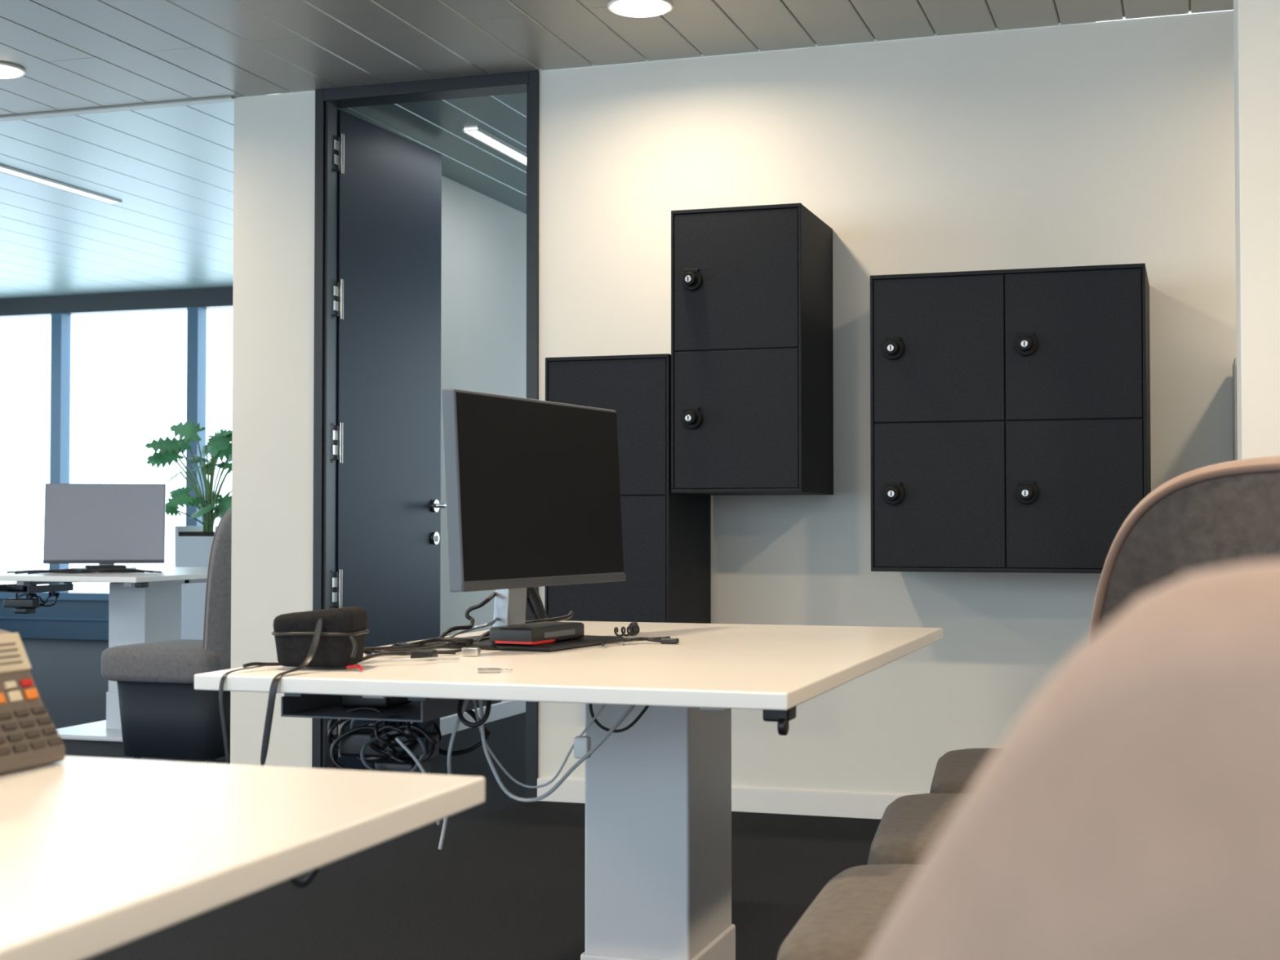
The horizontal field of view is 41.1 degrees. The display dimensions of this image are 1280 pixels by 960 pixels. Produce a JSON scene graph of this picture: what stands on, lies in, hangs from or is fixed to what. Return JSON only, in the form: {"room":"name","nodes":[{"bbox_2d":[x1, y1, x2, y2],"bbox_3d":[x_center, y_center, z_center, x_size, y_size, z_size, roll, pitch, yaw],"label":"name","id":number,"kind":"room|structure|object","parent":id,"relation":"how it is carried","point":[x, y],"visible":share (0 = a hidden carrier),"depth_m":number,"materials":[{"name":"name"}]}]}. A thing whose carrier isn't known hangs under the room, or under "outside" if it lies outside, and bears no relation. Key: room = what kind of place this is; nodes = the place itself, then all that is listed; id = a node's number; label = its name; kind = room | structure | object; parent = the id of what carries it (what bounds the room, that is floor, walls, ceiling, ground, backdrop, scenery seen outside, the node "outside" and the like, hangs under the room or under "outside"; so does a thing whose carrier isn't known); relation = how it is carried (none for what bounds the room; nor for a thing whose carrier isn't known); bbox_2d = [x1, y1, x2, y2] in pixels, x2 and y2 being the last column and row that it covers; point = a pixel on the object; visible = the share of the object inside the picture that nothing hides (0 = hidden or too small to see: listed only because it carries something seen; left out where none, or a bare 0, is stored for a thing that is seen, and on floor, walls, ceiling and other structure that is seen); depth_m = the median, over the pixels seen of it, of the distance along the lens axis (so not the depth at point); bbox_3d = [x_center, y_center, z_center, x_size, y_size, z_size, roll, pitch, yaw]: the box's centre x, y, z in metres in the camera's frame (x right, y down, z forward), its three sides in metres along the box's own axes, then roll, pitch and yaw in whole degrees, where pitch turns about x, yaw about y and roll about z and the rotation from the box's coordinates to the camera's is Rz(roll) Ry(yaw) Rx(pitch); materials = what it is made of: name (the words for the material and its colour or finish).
{"room":"open-plan office","nodes":[
{"label":"open-plan office","id":0,"kind":"room"},
{"bbox_2d":[0,101,234,298],"bbox_3d":[-3.830,-1.684,10.669,6.950,0.060,6.560,0,-2,18],"label":"ceiling","id":1,"kind":"structure","parent":0,"point":[171,169],"depth_m":10.25,"materials":[{"name":"grey"}]},
{"bbox_2d":[0,164,122,204],"bbox_3d":[-3.364,-1.678,9.497,0.080,0.012,1.500,0,-2,18],"label":"strip light","id":2,"kind":"object","parent":1,"relation":"in","point":[4,169],"depth_m":9.67,"materials":[{"name":"white plastic"}]},
{"bbox_2d":[174,525,217,639],"bbox_3d":[-2.602,0.757,10.293,0.300,0.960,0.280,0,-2,18],"label":"planter","id":3,"kind":"object","parent":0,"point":[193,544],"depth_m":10.17,"materials":[{"name":"grey"}]},
{"bbox_2d":[262,90,315,768],"bbox_3d":[-1.290,-0.155,6.408,0.210,2.590,0.100,0,-2,18],"label":"wall pier","id":4,"kind":"object","parent":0,"point":[291,117],"depth_m":6.37,"materials":[{"name":"white paint"}]},
{"bbox_2d":[230,93,526,765],"bbox_3d":[-0.458,-0.232,9.537,0.140,2.900,6.560,0,-2,18],"label":"wall","id":5,"kind":"structure","parent":0,"point":[483,294],"depth_m":6.45,"materials":[{"name":"white paint"}]},
{"bbox_2d":[0,306,206,639],"bbox_3d":[-2.805,-0.051,13.782,6.950,2.750,0.130,0,-2,18],"label":"window","id":6,"kind":"structure","parent":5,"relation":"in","point":[75,609],"depth_m":14.39,"materials":[{"name":"blue metal"}]},
{"bbox_2d":[0,287,232,318],"bbox_3d":[-2.801,-1.500,13.832,6.950,0.150,0.140,0,-2,18],"label":"header","id":7,"kind":"object","parent":5,"relation":"attached to","point":[208,298],"visible":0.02,"depth_m":14.27,"materials":[{"name":"black"}]},
{"bbox_2d":[0,96,234,121],"bbox_3d":[-4.842,-1.574,7.550,6.950,0.316,0.050,0,-2,18],"label":"trim","id":8,"kind":"structure","parent":5,"relation":"attached to","point":[229,99],"depth_m":6.62,"materials":[{"name":"metal"}]},
{"bbox_2d":[440,700,525,735],"bbox_3d":[-0.675,1.155,8.584,0.014,0.080,4.440,0,-2,18],"label":"baseboard","id":9,"kind":"structure","parent":5,"relation":"attached to","point":[504,709],"depth_m":8.40,"materials":[{"name":"white"}]},
{"bbox_2d":[20,637,880,959],"bbox_3d":[-2.288,1.169,5.553,13.400,0.100,15.600,0,-2,18],"label":"floor","id":10,"kind":"structure","parent":0,"point":[506,881],"depth_m":4.64,"materials":[{"name":"carpet"}]},
{"bbox_2d":[0,566,208,742],"bbox_3d":[-2.332,0.806,8.048,0.920,0.750,1.500,0,-2,18],"label":"desk","id":11,"kind":"object","parent":10,"relation":"on","point":[146,606],"visible":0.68,"depth_m":7.91,"materials":[{"name":"laminate"}]},
{"bbox_2d":[0,581,73,613],"bbox_3d":[-2.761,0.523,7.721,0.270,0.150,0.320,0,-2,18],"label":"cable tray","id":12,"kind":"object","parent":11,"relation":"hanging from","point":[28,605],"visible":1,"depth_m":7.64,"materials":[{"name":"grey plastic"}]},
{"bbox_2d":[6,568,161,573],"bbox_3d":[-2.520,0.412,7.718,0.702,0.020,0.295,0,-1,-1],"label":"cable","id":13,"kind":"object","parent":11,"relation":"on","point":[122,570],"visible":1,"depth_m":7.74,"materials":[{"name":"black plastic"}]},
{"bbox_2d":[43,483,165,568],"bbox_3d":[-2.583,0.226,8.250,0.560,0.416,0.270,0,-1,-10],"label":"computer monitor","id":14,"kind":"object","parent":11,"relation":"on","point":[85,523],"visible":0.84,"depth_m":8.21,"materials":[{"name":"grey plastic"}]},
{"bbox_2d":[84,564,126,568],"bbox_3d":[-2.476,0.410,7.904,0.180,0.030,0.091,1,-2,-22],"label":"station","id":15,"kind":"object","parent":11,"relation":"on","point":[86,566],"visible":0.54,"depth_m":7.87,"materials":[{"name":"black plastic"}]},
{"bbox_2d":[101,506,231,763],"bbox_3d":[-1.780,0.616,6.958,0.646,1.075,0.571,0,-2,18],"label":"tub chair","id":16,"kind":"object","parent":10,"relation":"on","point":[162,714],"visible":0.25,"depth_m":6.72,"materials":[{"name":"grey fabric"}]},
{"bbox_2d":[101,639,220,684],"bbox_3d":[-1.837,0.733,6.974,0.525,0.142,0.570,0,-2,18],"label":"seat cushion","id":17,"kind":"object","parent":16,"relation":"on","point":[177,661],"depth_m":6.71,"materials":[{"name":"grey fabric"}]},
{"bbox_2d":[144,419,231,639],"bbox_3d":[-2.589,0.433,10.297,0.729,1.605,0.666,-1,-2,41],"label":"potted plant","id":18,"kind":"object","parent":10,"relation":"on","point":[193,544],"visible":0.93,"depth_m":10.21,"materials":[{"name":"green plant"}]},
{"bbox_2d":[0,755,484,959],"bbox_3d":[-0.807,0.629,0.975,0.922,0.750,1.485,0,-2,18],"label":"desk","id":19,"kind":"object","parent":10,"relation":"on","point":[98,855],"visible":0.97,"depth_m":1.28,"materials":[{"name":"laminate"}]},
{"bbox_2d":[0,629,65,774],"bbox_3d":[-0.641,0.183,1.564,0.132,0.170,0.200,0,-2,18],"label":"desk telephone","id":20,"kind":"object","parent":19,"relation":"on","point":[29,738],"visible":1,"depth_m":1.61,"materials":[{"name":"brown"}]},
{"bbox_2d":[289,866,319,888],"bbox_3d":[-0.286,0.317,1.450,0.065,0.055,0.035,0,-2,18],"label":"cable","id":21,"kind":"object","parent":19,"relation":"attached to","point":[309,878],"visible":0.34,"depth_m":1.44,"materials":[{"name":"black plastic"}]},
{"bbox_2d":[194,620,942,959],"bbox_3d":[-0.008,0.684,3.151,0.922,0.750,1.500,0,-2,18],"label":"desk","id":22,"kind":"object","parent":10,"relation":"on","point":[658,789],"visible":0.91,"depth_m":3.08,"materials":[{"name":"laminate"}]},
{"bbox_2d":[218,606,368,765],"bbox_3d":[-0.520,0.316,2.648,0.160,0.232,0.241,-1,-2,20],"label":"pouch","id":23,"kind":"object","parent":22,"relation":"on","point":[334,637],"visible":1,"depth_m":2.65,"materials":[{"name":"black fabric"}]},
{"bbox_2d":[242,591,679,670],"bbox_3d":[-0.285,0.256,3.025,0.344,0.098,0.958,-1,-2,36],"label":"cables","id":24,"kind":"object","parent":22,"relation":"on","point":[418,651],"visible":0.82,"depth_m":3.04,"materials":[{"name":"black plastic"}]},
{"bbox_2d":[280,693,649,849],"bbox_3d":[-0.259,0.463,2.830,0.553,0.276,0.363,0,-2,18],"label":"cable tray","id":25,"kind":"object","parent":22,"relation":"hanging from","point":[395,746],"visible":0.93,"depth_m":2.75,"materials":[{"name":"grey plastic"}]},
{"bbox_2d":[280,693,502,722],"bbox_3d":[-0.409,0.355,2.859,0.250,0.058,0.320,0,-2,18],"label":"tray","id":26,"kind":"object","parent":25,"relation":"on","point":[344,708],"depth_m":2.79,"materials":[{"name":"grey plastic"}]},
{"bbox_2d":[476,667,512,672],"bbox_3d":[-0.222,0.291,2.615,0.055,0.006,0.014,0,-1,-11],"label":"key","id":27,"kind":"object","parent":22,"relation":"on","point":[479,669],"visible":1,"depth_m":2.61,"materials":[{"name":"silver metal"}]},
{"bbox_2d":[425,388,626,651],"bbox_3d":[-0.208,0.079,3.241,0.270,0.461,0.635,-1,-2,25],"label":"computer monitor","id":28,"kind":"object","parent":22,"relation":"on","point":[532,486],"visible":0.84,"depth_m":3.17,"materials":[{"name":"grey plastic"}]},
{"bbox_2d":[489,621,584,644],"bbox_3d":[-0.188,0.282,3.151,0.091,0.030,0.211,-1,-2,25],"label":"station","id":29,"kind":"object","parent":28,"relation":"on","point":[544,632],"visible":1,"depth_m":3.08,"materials":[{"name":"black plastic"}]},
{"bbox_2d":[613,621,639,636],"bbox_3d":[-0.017,0.305,3.491,0.040,0.020,0.206,0,-1,10],"label":"cord","id":30,"kind":"object","parent":22,"relation":"on","point":[633,628],"visible":0.99,"depth_m":3.44,"materials":[{"name":"black plastic"}]},
{"bbox_2d":[777,710,789,735],"bbox_3d":[0.199,0.334,2.367,0.012,0.040,0.026,0,-2,18],"label":"hook","id":31,"kind":"object","parent":22,"relation":"on","point":[783,725],"visible":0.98,"depth_m":2.36,"materials":[{"name":"black plastic"}]},
{"bbox_2d":[867,792,966,864],"bbox_3d":[0.703,0.518,2.630,0.676,1.055,0.624,0,-1,12],"label":"tub chair","id":32,"kind":"object","parent":10,"relation":"on","point":[909,826],"visible":0.02,"depth_m":2.59,"materials":[{"name":"fabric"}]},
{"bbox_2d":[929,747,996,793],"bbox_3d":[0.892,0.533,3.210,0.676,1.055,0.624,0,-1,12],"label":"tub chair","id":33,"kind":"object","parent":10,"relation":"on","point":[956,771],"visible":0.02,"depth_m":3.20,"materials":[{"name":"fabric"}]},
{"bbox_2d":[776,455,1279,959],"bbox_3d":[0.558,0.497,2.055,0.732,1.068,0.612,0,-1,14],"label":"tub chair","id":34,"kind":"object","parent":10,"relation":"on","point":[1224,513],"visible":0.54,"depth_m":2.24,"materials":[{"name":"fabric"}]},
{"bbox_2d":[776,863,921,959],"bbox_3d":[0.499,0.580,2.049,0.615,0.142,0.570,0,-1,15],"label":"seat cushion","id":35,"kind":"object","parent":34,"relation":"on","point":[846,918],"depth_m":2.03,"materials":[{"name":"fabric"}]},
{"bbox_2d":[863,560,1279,959],"bbox_3d":[0.323,0.512,0.677,0.630,0.971,0.644,0,-1,-12],"label":"tub chair","id":36,"kind":"object","parent":10,"relation":"on","point":[1131,810],"visible":1,"depth_m":0.44,"materials":[{"name":"fabric"}]},
{"bbox_2d":[1231,356,1237,460],"bbox_3d":[2.102,0.371,5.063,0.635,1.470,0.304,0,-2,18],"label":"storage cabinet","id":37,"kind":"object","parent":10,"relation":"on","point":[1234,364],"visible":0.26,"depth_m":5.05,"materials":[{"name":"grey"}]},
{"bbox_2d":[462,127,526,166],"bbox_3d":[-0.487,-1.415,7.598,0.080,0.012,1.320,0,-2,18],"label":"strip light","id":38,"kind":"object","parent":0,"point":[478,134],"depth_m":7.22,"materials":[{"name":"white plastic"}]},
{"bbox_2d":[525,586,547,621],"bbox_3d":[-0.239,0.249,3.529,0.106,0.136,0.160,0,-1,3],"label":"desk telephone","id":39,"kind":"object","parent":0,"point":[535,609],"depth_m":3.45,"materials":[{"name":"grey plastic"}]},
{"bbox_2d":[0,0,1233,116],"bbox_3d":[-3.301,-1.578,2.501,13.000,0.060,8.640,0,-2,18],"label":"ceiling","id":40,"kind":"structure","parent":0,"point":[73,55],"depth_m":5.63,"materials":[{"name":"metal"}]},
{"bbox_2d":[0,62,25,78],"bbox_3d":[-2.291,-1.454,6.061,0.206,0.012,0.206,0,-2,18],"label":"recessed light","id":41,"kind":"object","parent":40,"relation":"in","point":[6,70],"depth_m":6.05,"materials":[{"name":"white plastic"}]},
{"bbox_2d":[607,0,673,17],"bbox_3d":[0.001,-1.473,5.316,0.206,0.012,0.206,0,-2,18],"label":"recessed light","id":42,"kind":"object","parent":40,"relation":"in","point":[630,8],"depth_m":5.30,"materials":[{"name":"white plastic"}]},
{"bbox_2d":[537,9,1236,795],"bbox_3d":[1.944,-0.181,5.357,4.810,2.590,0.100,0,-2,18],"label":"wall","id":43,"kind":"structure","parent":0,"point":[1104,143],"depth_m":5.66,"materials":[{"name":"paint"}]},
{"bbox_2d":[328,719,337,755],"bbox_3d":[-1.146,0.959,6.352,0.009,0.130,0.065,0,-2,18],"label":"hinge","id":44,"kind":"object","parent":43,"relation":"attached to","point":[335,721],"visible":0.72,"depth_m":6.36,"materials":[{"name":"black metal"}]},
{"bbox_2d":[330,726,337,749],"bbox_3d":[-1.140,0.959,6.352,0.003,0.090,0.040,0,-2,18],"label":"hinge plate","id":45,"kind":"object","parent":44,"relation":"attached to","point":[335,731],"depth_m":6.36,"materials":[{"name":"silver metal"}]},
{"bbox_2d":[337,719,342,757],"bbox_3d":[-1.123,0.959,6.376,0.016,0.150,0.016,0,-2,18],"label":"pin","id":46,"kind":"object","parent":44,"relation":"attached to","point":[339,726],"depth_m":6.37,"materials":[{"name":"silver metal"}]},
{"bbox_2d":[329,572,337,607],"bbox_3d":[-1.146,0.409,6.365,0.009,0.130,0.065,0,-2,18],"label":"hinge","id":47,"kind":"object","parent":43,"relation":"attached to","point":[332,575],"visible":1,"depth_m":6.36,"materials":[{"name":"black"}]},
{"bbox_2d":[331,577,337,602],"bbox_3d":[-1.140,0.409,6.366,0.003,0.090,0.040,0,-2,18],"label":"hinge plate","id":48,"kind":"object","parent":47,"relation":"attached to","point":[334,580],"depth_m":6.36,"materials":[{"name":"silver metal"}]},
{"bbox_2d":[337,568,342,608],"bbox_3d":[-1.123,0.410,6.390,0.016,0.150,0.016,0,-2,18],"label":"pin","id":49,"kind":"object","parent":47,"relation":"attached to","point":[340,571],"depth_m":6.38,"materials":[{"name":"silver metal"}]},
{"bbox_2d":[330,280,338,316],"bbox_3d":[-1.146,-0.680,6.393,0.009,0.130,0.065,0,-2,18],"label":"hinge","id":50,"kind":"object","parent":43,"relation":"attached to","point":[334,313],"visible":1,"depth_m":6.38,"materials":[{"name":"black"}]},
{"bbox_2d":[333,285,338,311],"bbox_3d":[-1.140,-0.680,6.393,0.003,0.090,0.040,0,-2,18],"label":"hinge plate","id":51,"kind":"object","parent":50,"relation":"attached to","point":[335,289],"depth_m":6.39,"materials":[{"name":"silver metal"}]},
{"bbox_2d":[338,279,343,319],"bbox_3d":[-1.123,-0.680,6.417,0.016,0.150,0.016,0,-2,18],"label":"pin","id":52,"kind":"object","parent":50,"relation":"attached to","point":[341,281],"depth_m":6.41,"materials":[{"name":"silver metal"}]},
{"bbox_2d":[330,424,338,460],"bbox_3d":[-1.146,-0.140,6.379,0.009,0.130,0.065,0,-2,18],"label":"hinge","id":53,"kind":"object","parent":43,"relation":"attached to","point":[335,457],"visible":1,"depth_m":6.38,"materials":[{"name":"black"}]},
{"bbox_2d":[332,430,337,454],"bbox_3d":[-1.140,-0.140,6.380,0.003,0.090,0.040,0,-2,18],"label":"hinge plate","id":54,"kind":"object","parent":53,"relation":"attached to","point":[335,433],"depth_m":6.38,"materials":[{"name":"silver metal"}]},
{"bbox_2d":[338,422,342,462],"bbox_3d":[-1.123,-0.139,6.404,0.016,0.150,0.016,0,-2,18],"label":"pin","id":55,"kind":"object","parent":53,"relation":"attached to","point":[340,424],"depth_m":6.40,"materials":[{"name":"silver metal"}]},
{"bbox_2d":[331,133,339,171],"bbox_3d":[-1.146,-1.230,6.406,0.009,0.130,0.065,0,-2,18],"label":"hinge","id":56,"kind":"object","parent":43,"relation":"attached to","point":[334,166],"visible":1,"depth_m":6.39,"materials":[{"name":"black"}]},
{"bbox_2d":[333,139,339,165],"bbox_3d":[-1.140,-1.229,6.407,0.003,0.090,0.040,0,-2,18],"label":"hinge plate","id":57,"kind":"object","parent":56,"relation":"attached to","point":[336,144],"depth_m":6.41,"materials":[{"name":"silver metal"}]},
{"bbox_2d":[339,133,344,173],"bbox_3d":[-1.123,-1.229,6.431,0.016,0.150,0.016,0,-2,18],"label":"pin","id":58,"kind":"object","parent":56,"relation":"attached to","point":[341,135],"depth_m":6.42,"materials":[{"name":"silver metal"}]},
{"bbox_2d":[335,109,441,770],"bbox_3d":[-1.005,-0.126,6.812,0.040,2.528,0.835,-1,-2,21],"label":"leaf","id":59,"kind":"object","parent":43,"relation":"attached to","point":[388,351],"visible":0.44,"depth_m":6.78,"materials":[{"name":"black wood"}]},
{"bbox_2d":[431,532,439,544],"bbox_3d":[-0.855,0.243,7.128,0.012,0.052,0.052,-1,-2,20],"label":"plate","id":60,"kind":"object","parent":59,"relation":"attached to","point":[433,534],"visible":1,"depth_m":7.11,"materials":[{"name":"silver metal"}]},
{"bbox_2d":[435,535,439,542],"bbox_3d":[-0.846,0.245,7.125,0.014,0.025,0.010,-1,-2,21],"label":"cylinder","id":61,"kind":"object","parent":60,"relation":"attached to","point":[437,536],"visible":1,"depth_m":7.12,"materials":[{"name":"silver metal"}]},
{"bbox_2d":[431,499,439,511],"bbox_3d":[-0.855,0.108,7.132,0.012,0.052,0.052,-1,-2,20],"label":"rose","id":62,"kind":"object","parent":59,"relation":"attached to","point":[434,501],"visible":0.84,"depth_m":7.12,"materials":[{"name":"silver metal"}]},
{"bbox_2d":[432,503,446,507],"bbox_3d":[-0.827,0.106,7.070,0.054,0.017,0.137,0,-1,-1],"label":"lever","id":63,"kind":"object","parent":59,"relation":"attached to","point":[434,505],"visible":0.88,"depth_m":7.03,"materials":[{"name":"silver metal"}]},
{"bbox_2d":[311,70,539,798],"bbox_3d":[-0.767,-0.159,6.237,0.890,2.590,0.122,0,-2,18],"label":"door frame","id":64,"kind":"structure","parent":43,"relation":"attached to","point":[516,82],"depth_m":6.30,"materials":[{"name":"black metal"}]},
{"bbox_2d":[544,353,711,623],"bbox_3d":[-0.040,0.055,5.658,0.419,0.896,0.541,0,-2,18],"label":"locker","id":65,"kind":"object","parent":43,"relation":"attached to","point":[666,540],"depth_m":5.43,"materials":[{"name":"black"}]},
{"bbox_2d":[537,777,902,819],"bbox_3d":[0.728,1.082,5.661,2.290,0.080,0.014,0,-2,18],"label":"baseboard","id":66,"kind":"structure","parent":43,"relation":"attached to","point":[860,806],"depth_m":5.73,"materials":[{"name":"white"}]},
{"bbox_2d":[671,203,833,495],"bbox_3d":[0.365,-0.402,5.538,0.420,0.895,0.541,0,-2,18],"label":"locker","id":67,"kind":"object","parent":43,"relation":"attached to","point":[752,360],"depth_m":5.34,"materials":[{"name":"black"}]},
{"bbox_2d":[870,262,1151,573],"bbox_3d":[1.152,-0.171,5.277,0.805,0.901,0.541,0,-2,18],"label":"locker","id":68,"kind":"object","parent":43,"relation":"attached to","point":[1010,409],"depth_m":5.07,"materials":[{"name":"black"}]},
{"bbox_2d":[1233,0,1279,459],"bbox_3d":[1.583,-0.217,3.908,0.400,2.590,0.400,0,-2,18],"label":"wall","id":69,"kind":"structure","parent":0,"point":[1256,23],"depth_m":3.78,"materials":[{"name":"paint"}]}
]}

